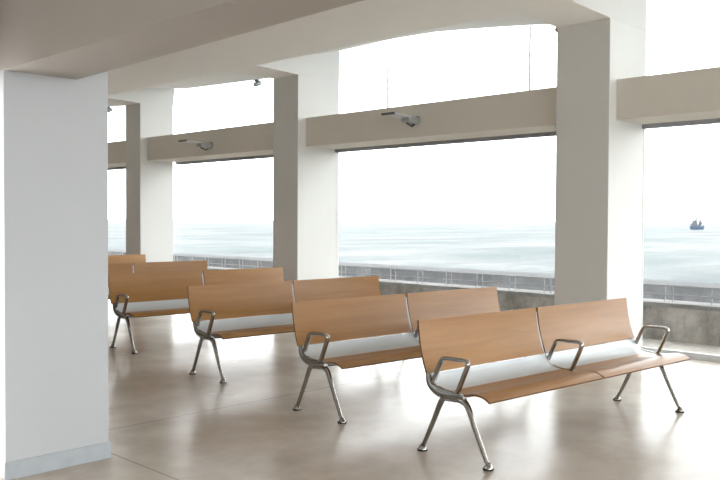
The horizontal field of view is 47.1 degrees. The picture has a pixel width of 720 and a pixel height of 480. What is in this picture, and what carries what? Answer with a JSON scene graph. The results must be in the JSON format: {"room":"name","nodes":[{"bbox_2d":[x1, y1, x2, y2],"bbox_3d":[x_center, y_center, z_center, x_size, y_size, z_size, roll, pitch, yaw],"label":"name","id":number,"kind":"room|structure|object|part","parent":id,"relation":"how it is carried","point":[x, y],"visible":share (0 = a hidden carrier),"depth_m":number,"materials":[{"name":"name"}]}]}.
{"room":"ferry terminal waiting area","nodes":[
{"label":"ferry terminal waiting area","id":0,"kind":"room"},
{"bbox_2d":[108,166,125,169],"bbox_3d":[-5.277,-0.926,17.447,4.030,3.880,0.090,2,2,44],"label":"window","id":1,"kind":"structure","parent":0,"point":[124,167],"depth_m":17.19,"materials":[{"name":"metal"}]},
{"bbox_2d":[148,122,272,161],"bbox_3d":[-2.344,-1.641,14.088,3.790,0.424,0.610,2,2,44],"label":"beam","id":2,"kind":"structure","parent":0,"point":[255,139],"depth_m":13.77,"materials":[{"name":"paint"}]},
{"bbox_2d":[178,140,212,150],"bbox_3d":[-2.690,-1.560,13.614,0.220,0.152,0.575,2,2,44],"label":"uplight","id":3,"kind":"object","parent":2,"relation":"attached to","point":[202,145],"visible":1,"depth_m":13.64,"materials":[{"name":"grey metal"}]},
{"bbox_2d":[197,141,211,147],"bbox_3d":[-2.586,-1.579,13.721,0.150,0.098,0.228,2,2,44],"label":"lamp","id":4,"kind":"object","parent":3,"relation":"attached to","point":[202,144],"depth_m":13.66,"materials":[{"name":"grey metal"}]},
{"bbox_2d":[176,87,272,164],"bbox_3d":[-2.110,-0.845,14.351,3.790,3.900,0.090,2,2,44],"label":"window","id":5,"kind":"structure","parent":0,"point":[259,156],"depth_m":14.82,"materials":[{"name":"metal"}]},
{"bbox_2d":[0,299,719,479],"bbox_3d":[-4.559,1.385,7.395,31.600,0.250,13.560,2,2,44],"label":"floor","id":6,"kind":"structure","parent":0,"point":[165,422],"depth_m":5.92,"materials":[{"name":"concrete"}]},
{"bbox_2d":[0,70,107,478],"bbox_3d":[-1.998,-0.406,5.027,0.700,3.470,0.625,2,2,44],"label":"pillar","id":7,"kind":"structure","parent":6,"relation":"on","point":[54,130],"depth_m":4.76,"materials":[{"name":"paint"}]},
{"bbox_2d":[4,441,110,479],"bbox_3d":[-2.005,1.278,5.069,0.724,0.100,0.645,2,2,44],"label":"baseboard","id":8,"kind":"structure","parent":7,"relation":"attached to","point":[16,469],"depth_m":4.80,"materials":[{"name":"stone"}]},
{"bbox_2d":[108,254,145,264],"bbox_3d":[-4.541,0.692,13.672,2.443,0.835,0.608,-1,2,-41],"label":"bench","id":9,"kind":"object","parent":6,"relation":"on","point":[139,258],"visible":0.02,"depth_m":14.40,"materials":[{"name":"wood"}]},
{"bbox_2d":[126,103,172,261],"bbox_3d":[-3.962,-0.723,15.543,0.520,3.580,0.700,2,2,44],"label":"column","id":10,"kind":"structure","parent":6,"relation":"on","point":[149,184],"depth_m":15.32,"materials":[{"name":"paint"}]},
{"bbox_2d":[108,260,206,298],"bbox_3d":[-3.076,0.748,11.639,2.443,0.835,0.608,-1,2,-41],"label":"bench","id":11,"kind":"object","parent":6,"relation":"on","point":[173,266],"visible":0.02,"depth_m":12.04,"materials":[{"name":"wood"}]},
{"bbox_3d":[-3.687,0.497,11.389,1.202,0.328,0.090,-1,2,-41],"label":"backrest","id":12,"kind":"part","parent":11,"relation":"part of","materials":[{"name":"brown wood"}]},
{"bbox_3d":[-2.769,0.482,12.195,1.196,0.328,0.090,-1,2,-41],"label":"backrest","id":13,"kind":"part","parent":11,"relation":"part of","materials":[{"name":"brown wood"}]},
{"bbox_2d":[108,267,283,353],"bbox_3d":[-1.754,0.795,9.930,2.443,0.835,0.608,-1,2,-41],"label":"bench","id":14,"kind":"object","parent":6,"relation":"on","point":[136,288],"visible":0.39,"depth_m":9.66,"materials":[{"name":"wood"}]},
{"bbox_3d":[-2.653,0.713,9.174,0.036,0.236,0.308,-1,2,-41],"label":"armrest","id":15,"kind":"part","parent":14,"relation":"part of","materials":[{"name":"metal"}]},
{"bbox_3d":[-2.275,0.762,9.619,1.170,0.104,0.148,-1,2,-41],"label":"lumbar panel","id":16,"kind":"part","parent":14,"relation":"part of","materials":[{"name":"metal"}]},
{"bbox_3d":[-2.365,0.545,9.681,1.202,0.328,0.090,-1,2,-41],"label":"backrest","id":17,"kind":"part","parent":14,"relation":"part of","materials":[{"name":"brown wood"}]},
{"bbox_3d":[-2.111,0.812,9.448,1.186,0.041,0.327,-1,2,-41],"label":"seat","id":18,"kind":"part","parent":14,"relation":"part of","materials":[{"name":"brown wood"}]},
{"bbox_3d":[-1.448,0.530,10.486,1.196,0.328,0.090,-1,2,-41],"label":"backrest","id":19,"kind":"part","parent":14,"relation":"part of","materials":[{"name":"brown wood"}]},
{"bbox_2d":[187,276,380,383],"bbox_3d":[-0.525,0.840,8.341,2.443,0.835,0.608,-1,2,-41],"label":"bench","id":20,"kind":"object","parent":6,"relation":"on","point":[223,302],"visible":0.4,"depth_m":8.10,"materials":[{"name":"wood"}]},
{"bbox_3d":[-1.424,0.757,7.585,0.036,0.236,0.308,-1,2,-41],"label":"armrest","id":21,"kind":"part","parent":20,"relation":"part of","materials":[{"name":"metal"}]},
{"bbox_3d":[-1.136,0.589,8.092,1.202,0.328,0.090,-1,2,-41],"label":"backrest","id":22,"kind":"part","parent":20,"relation":"part of","materials":[{"name":"brown wood"}]},
{"bbox_3d":[-1.046,0.806,8.030,1.170,0.104,0.148,-1,2,-41],"label":"lumbar panel","id":23,"kind":"part","parent":20,"relation":"part of","materials":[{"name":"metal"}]},
{"bbox_3d":[-0.881,0.856,7.859,1.186,0.041,0.327,-1,2,-41],"label":"seat","id":24,"kind":"part","parent":20,"relation":"part of","materials":[{"name":"brown wood"}]},
{"bbox_3d":[-0.219,0.574,8.898,1.196,0.328,0.090,-1,2,-41],"label":"backrest","id":25,"kind":"part","parent":20,"relation":"part of","materials":[{"name":"brown wood"}]},
{"bbox_2d":[273,75,338,314],"bbox_3d":[-0.818,-0.636,12.566,0.560,3.580,0.840,2,2,44],"label":"column","id":26,"kind":"structure","parent":6,"relation":"on","point":[305,179],"depth_m":12.29,"materials":[{"name":"paint"}]},
{"bbox_2d":[291,286,499,423],"bbox_3d":[0.569,0.880,6.897,2.443,0.835,0.608,-1,2,-41],"label":"bench","id":27,"kind":"object","parent":6,"relation":"on","point":[329,321],"visible":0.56,"depth_m":6.64,"materials":[{"name":"wood"}]},
{"bbox_3d":[-0.330,0.798,6.141,0.036,0.236,0.308,-1,2,-41],"label":"armrest","id":28,"kind":"part","parent":27,"relation":"part of","materials":[{"name":"metal"}]},
{"bbox_3d":[-0.042,0.629,6.648,1.202,0.328,0.090,-1,2,-41],"label":"backrest","id":29,"kind":"part","parent":27,"relation":"part of","materials":[{"name":"brown wood"}]},
{"bbox_3d":[0.048,0.846,6.586,1.170,0.104,0.148,-1,2,-41],"label":"lumbar panel","id":30,"kind":"part","parent":27,"relation":"part of","materials":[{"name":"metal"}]},
{"bbox_3d":[0.212,0.896,6.415,1.186,0.041,0.327,-1,2,-41],"label":"seat","id":31,"kind":"part","parent":27,"relation":"part of","materials":[{"name":"brown wood"}]},
{"bbox_3d":[0.562,0.783,6.925,0.036,0.236,0.308,-1,2,-41],"label":"armrest","id":32,"kind":"part","parent":27,"relation":"part of","materials":[{"name":"metal"}]},
{"bbox_3d":[0.875,0.615,7.454,1.196,0.328,0.090,-1,2,-41],"label":"backrest","id":33,"kind":"part","parent":27,"relation":"part of","materials":[{"name":"brown wood"}]},
{"bbox_2d":[417,298,690,471],"bbox_3d":[1.450,0.911,5.801,2.443,0.835,0.608,-1,2,-41],"label":"bench","id":34,"kind":"object","parent":6,"relation":"on","point":[446,343],"visible":1,"depth_m":5.70,"materials":[{"name":"brown wood"}]},
{"bbox_3d":[0.551,0.829,5.045,0.036,0.236,0.308,-1,2,-41],"label":"armrest","id":35,"kind":"part","parent":34,"relation":"part of","materials":[{"name":"metal"}]},
{"bbox_3d":[0.839,0.660,5.551,1.202,0.328,0.090,-1,2,-41],"label":"backrest","id":36,"kind":"part","parent":34,"relation":"part of","materials":[{"name":"brown wood"}]},
{"bbox_3d":[0.929,0.877,5.490,1.170,0.104,0.148,-1,2,-41],"label":"lumbar panel","id":37,"kind":"part","parent":34,"relation":"part of","materials":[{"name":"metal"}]},
{"bbox_3d":[1.094,0.927,5.319,1.186,0.041,0.327,-1,2,-41],"label":"seat","id":38,"kind":"part","parent":34,"relation":"part of","materials":[{"name":"brown wood"}]},
{"bbox_3d":[1.444,0.814,5.829,0.036,0.236,0.308,-1,2,-41],"label":"armrest","id":39,"kind":"part","parent":34,"relation":"part of","materials":[{"name":"metal"}]},
{"bbox_3d":[1.757,0.645,6.357,1.196,0.328,0.090,-1,2,-41],"label":"backrest","id":40,"kind":"part","parent":34,"relation":"part of","materials":[{"name":"brown wood"}]},
{"bbox_3d":[1.829,0.863,6.281,1.214,0.104,0.148,-1,2,-41],"label":"lumbar panel","id":41,"kind":"part","parent":34,"relation":"part of","materials":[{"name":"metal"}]},
{"bbox_3d":[2.002,0.913,6.117,1.197,0.041,0.327,-1,2,-41],"label":"seat","id":42,"kind":"part","parent":34,"relation":"part of","materials":[{"name":"brown wood"}]},
{"bbox_3d":[2.331,0.800,6.609,0.036,0.236,0.308,-1,2,-41],"label":"armrest","id":43,"kind":"part","parent":34,"relation":"part of","materials":[{"name":"metal"}]},
{"bbox_2d":[554,18,646,351],"bbox_3d":[2.668,-0.536,9.159,0.630,3.580,0.840,2,2,44],"label":"column","id":44,"kind":"structure","parent":6,"relation":"on","point":[600,157],"depth_m":8.87,"materials":[{"name":"paint"}]},
{"bbox_2d":[640,118,719,361],"bbox_3d":[4.683,-0.723,7.710,4.270,4.043,0.090,2,2,44],"label":"window","id":45,"kind":"structure","parent":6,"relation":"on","point":[693,355],"depth_m":8.83,"materials":[{"name":"metal"}]},
{"bbox_3d":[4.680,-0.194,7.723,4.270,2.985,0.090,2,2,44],"label":"sill","id":46,"kind":"part","parent":45,"relation":"part of","materials":[{"name":"metal"}]},
{"bbox_3d":[-7.177,-0.818,18.783,0.550,3.580,0.840,2,2,44],"label":"column","id":47,"kind":"structure","parent":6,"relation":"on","visible":0},
{"bbox_2d":[108,140,125,167],"bbox_3d":[-5.511,-1.731,17.184,4.030,0.424,0.610,2,2,44],"label":"beam","id":48,"kind":"structure","parent":47,"relation":"attached to","point":[117,149],"depth_m":16.00,"materials":[{"name":"paint"}]},
{"bbox_2d":[108,0,646,106],"bbox_3d":[-4.545,-2.864,7.286,31.600,1.550,13.540,2,2,44],"label":"ceiling","id":49,"kind":"structure","parent":0,"point":[310,45],"depth_m":9.78,"materials":[{"name":"white paint"}]},
{"bbox_2d":[0,0,362,79],"bbox_3d":[-4.524,-1.678,7.343,31.200,1.323,0.442,2,2,44],"label":"ceiling beam","id":50,"kind":"structure","parent":49,"relation":"attached to","point":[70,39],"depth_m":3.85,"materials":[{"name":"paint"}]},
{"bbox_2d":[253,79,261,86],"bbox_3d":[-1.684,-2.578,13.584,0.090,0.124,0.153,2,2,44],"label":"ceiling spotlight","id":51,"kind":"object","parent":49,"relation":"attached to","point":[257,82],"visible":1,"depth_m":13.55,"materials":[{"name":"grey metal"}]},
{"bbox_2d":[306,87,556,148],"bbox_3d":[0.942,-1.547,10.877,4.280,0.424,0.610,2,2,44],"label":"beam","id":52,"kind":"structure","parent":0,"point":[529,111],"depth_m":10.42,"materials":[{"name":"paint"}]},
{"bbox_2d":[381,112,419,126],"bbox_3d":[0.541,-1.518,10.454,0.220,0.152,0.575,2,2,44],"label":"uplight","id":53,"kind":"object","parent":52,"relation":"attached to","point":[411,121],"visible":1,"depth_m":10.47,"materials":[{"name":"grey metal"}]},
{"bbox_2d":[401,115,419,124],"bbox_3d":[0.646,-1.537,10.561,0.150,0.098,0.228,2,2,44],"label":"lamp","id":54,"kind":"object","parent":53,"relation":"attached to","point":[410,120],"depth_m":10.50,"materials":[{"name":"grey metal"}]},
{"bbox_2d":[335,26,555,152],"bbox_3d":[1.176,-0.823,11.138,4.280,4.043,0.090,2,2,44],"label":"window","id":55,"kind":"structure","parent":52,"relation":"attached to","point":[543,134],"depth_m":11.04,"materials":[{"name":"metal"}]},
{"bbox_2d":[616,67,719,123],"bbox_3d":[4.449,-1.446,7.449,4.270,0.424,0.610,2,2,44],"label":"beam","id":56,"kind":"structure","parent":0,"point":[688,95],"depth_m":8.36,"materials":[{"name":"paint"}]},
{"label":"outside","id":57,"kind":"structure","parent":0,"visible":0},
{"bbox_2d":[642,338,719,354],"bbox_3d":[-7.519,1.169,20.960,100.000,0.300,1.700,2,2,44],"label":"ground","id":58,"kind":"structure","parent":57,"point":[672,345],"depth_m":10.33,"materials":[{"name":"white concrete"}]},
{"bbox_2d":[379,285,719,345],"bbox_3d":[-6.791,0.932,21.698,100.000,0.745,0.400,2,2,44],"label":"parapet","id":59,"kind":"object","parent":58,"relation":"on","point":[685,325],"depth_m":10.83,"materials":[{"name":"concrete"}]},
{"bbox_2d":[207,266,719,311],"bbox_3d":[-6.789,0.538,21.688,100.000,0.055,0.460,2,2,44],"label":"coping","id":60,"kind":"object","parent":59,"relation":"on","point":[520,292],"depth_m":12.48,"materials":[{"name":"concrete"}]},
{"bbox_2d":[108,251,719,304],"bbox_3d":[2.506,0.665,12.600,40.000,0.221,0.018,2,2,44],"label":"railing","id":61,"kind":"object","parent":60,"relation":"on","point":[242,265],"visible":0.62,"depth_m":13.48,"materials":[{"name":"grey metal"}]},
{"bbox_3d":[4.530,0.723,10.622,0.010,0.220,0.018,2,2,44],"label":"post","id":62,"kind":"part","parent":61,"relation":"part of","materials":[{"name":"grey metal"}]},
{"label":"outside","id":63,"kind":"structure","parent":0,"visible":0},
{"bbox_2d":[108,219,719,282],"bbox_3d":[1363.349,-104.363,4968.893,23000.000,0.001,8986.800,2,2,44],"label":"sea","id":64,"kind":"structure","parent":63,"point":[672,251],"depth_m":282.32,"materials":[{"name":"liquid"}]},
{"bbox_2d":[689,217,703,229],"bbox_3d":[349.049,-16.959,853.986,15.800,13.600,4.800,0,1,-8],"label":"fishing boat","id":65,"kind":"object","parent":64,"relation":"on","point":[694,226],"visible":0.98,"depth_m":852.57,"materials":[{"name":"blue paint"}]},
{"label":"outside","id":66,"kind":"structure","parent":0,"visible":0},
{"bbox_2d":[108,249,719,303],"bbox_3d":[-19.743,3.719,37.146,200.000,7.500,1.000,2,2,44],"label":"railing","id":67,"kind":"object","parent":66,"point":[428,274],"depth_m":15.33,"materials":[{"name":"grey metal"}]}
]}

